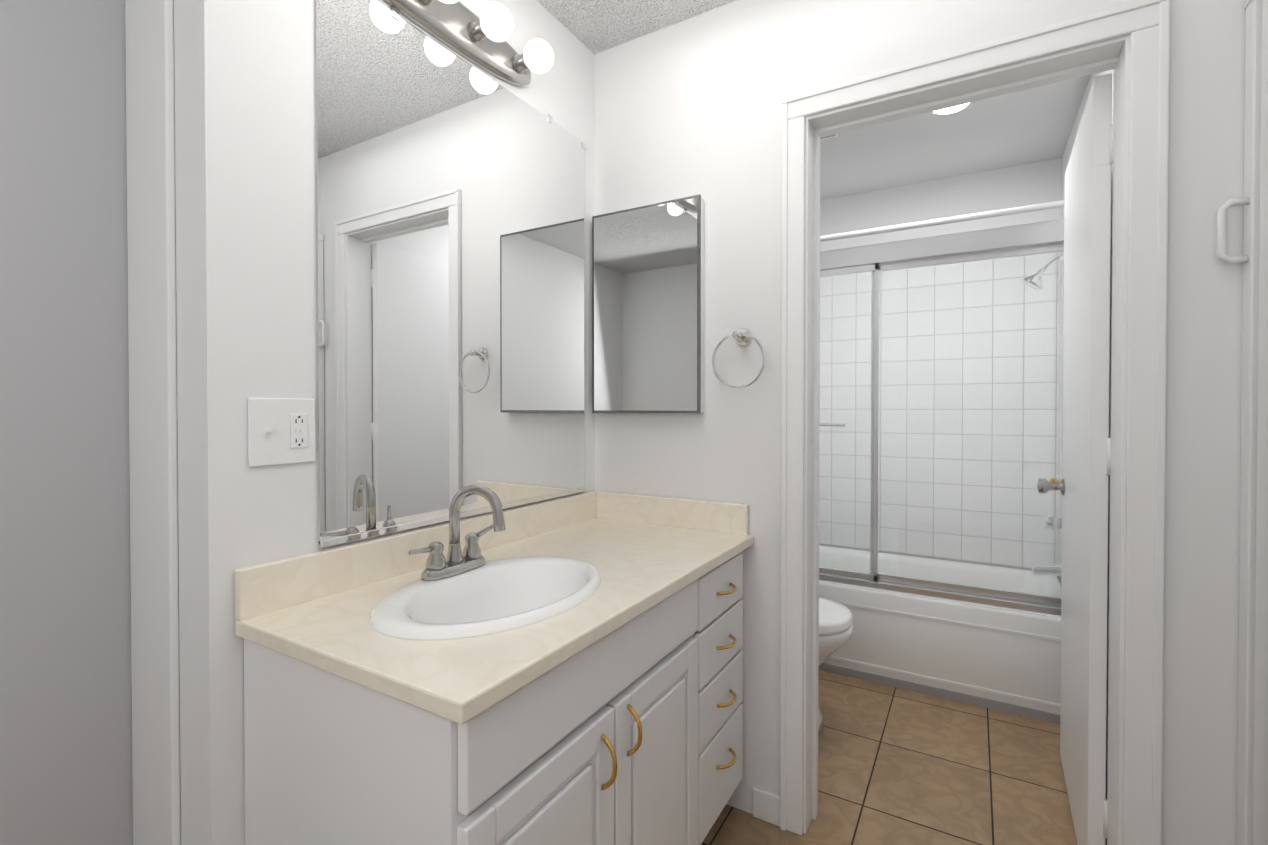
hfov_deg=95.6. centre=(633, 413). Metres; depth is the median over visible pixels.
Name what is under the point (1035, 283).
shower head
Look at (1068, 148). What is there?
wall
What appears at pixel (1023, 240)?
shower door frame
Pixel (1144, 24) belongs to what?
door frame
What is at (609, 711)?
bathroom vanity
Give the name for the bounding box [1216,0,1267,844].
door
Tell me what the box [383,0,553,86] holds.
sconce
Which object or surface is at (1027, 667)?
bathtub
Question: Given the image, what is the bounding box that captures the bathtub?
[819,545,1060,714]
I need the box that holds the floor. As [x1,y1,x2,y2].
[701,670,1106,844]
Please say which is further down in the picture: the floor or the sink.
the floor
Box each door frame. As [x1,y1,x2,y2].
[125,0,179,844]
[780,0,1169,844]
[819,219,1063,615]
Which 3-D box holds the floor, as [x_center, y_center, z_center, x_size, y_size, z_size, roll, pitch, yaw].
[-0.346,1.232,1.524,3.340,0.060,4.940,0,1,31]
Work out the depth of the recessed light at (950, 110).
2.33 m
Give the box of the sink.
[370,556,600,639]
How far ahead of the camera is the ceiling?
2.54 m
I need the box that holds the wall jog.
[0,0,132,844]
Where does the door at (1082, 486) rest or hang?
in the wall at (688, 108)
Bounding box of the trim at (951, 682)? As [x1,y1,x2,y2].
[828,602,1060,707]
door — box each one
[1037,73,1112,844]
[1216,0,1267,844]
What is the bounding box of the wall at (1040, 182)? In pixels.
[819,158,1061,576]
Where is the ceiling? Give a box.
[537,0,1090,200]
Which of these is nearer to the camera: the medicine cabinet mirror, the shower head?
the medicine cabinet mirror
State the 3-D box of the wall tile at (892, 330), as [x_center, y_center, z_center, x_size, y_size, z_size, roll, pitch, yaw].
[1.444,-0.017,3.202,1.500,1.578,0.006,0,1,31]
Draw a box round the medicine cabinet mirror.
[592,194,703,413]
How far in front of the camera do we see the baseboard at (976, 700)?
2.41 m
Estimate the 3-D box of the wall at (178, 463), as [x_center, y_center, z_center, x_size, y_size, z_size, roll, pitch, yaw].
[-0.880,-0.014,1.135,0.183,2.440,0.100,0,1,31]
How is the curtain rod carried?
attached to the wall tile at (1061, 321)
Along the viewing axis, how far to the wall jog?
1.05 m
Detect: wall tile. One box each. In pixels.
[819,252,1059,567]
[1058,251,1063,577]
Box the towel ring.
[712,328,765,388]
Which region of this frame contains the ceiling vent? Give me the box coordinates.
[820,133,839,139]
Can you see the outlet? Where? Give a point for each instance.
(281, 431)
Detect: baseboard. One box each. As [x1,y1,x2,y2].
[753,787,779,800]
[819,663,1059,723]
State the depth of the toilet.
2.10 m
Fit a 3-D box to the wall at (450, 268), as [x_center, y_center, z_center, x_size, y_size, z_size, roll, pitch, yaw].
[0.016,-0.027,2.356,0.117,2.440,3.115,0,1,31]
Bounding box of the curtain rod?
[820,200,1063,241]
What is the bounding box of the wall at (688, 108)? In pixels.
[594,0,1245,844]
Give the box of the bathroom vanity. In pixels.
[235,491,752,844]
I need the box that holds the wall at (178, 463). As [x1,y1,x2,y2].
[173,0,182,844]
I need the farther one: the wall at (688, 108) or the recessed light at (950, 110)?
the recessed light at (950, 110)
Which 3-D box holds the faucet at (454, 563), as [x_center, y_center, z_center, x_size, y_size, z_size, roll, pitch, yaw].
[-0.366,0.251,1.232,0.142,0.194,0.218,0,1,31]
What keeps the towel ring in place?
attached to the wall at (688, 108)
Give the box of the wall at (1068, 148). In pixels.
[1059,69,1113,796]
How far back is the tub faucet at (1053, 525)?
2.48 m
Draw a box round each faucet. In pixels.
[408,484,505,580]
[1031,478,1061,575]
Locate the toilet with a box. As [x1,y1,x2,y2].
[818,596,852,732]
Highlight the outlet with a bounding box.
[248,398,314,466]
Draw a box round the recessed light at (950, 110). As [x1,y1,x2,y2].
[929,102,973,114]
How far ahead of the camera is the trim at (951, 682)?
2.40 m
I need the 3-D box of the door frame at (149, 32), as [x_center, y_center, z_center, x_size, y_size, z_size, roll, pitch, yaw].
[-0.911,0.136,1.088,0.176,2.140,0.014,0,1,31]
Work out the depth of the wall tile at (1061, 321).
2.75 m
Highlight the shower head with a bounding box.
[1022,256,1063,289]
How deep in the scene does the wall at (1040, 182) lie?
3.06 m

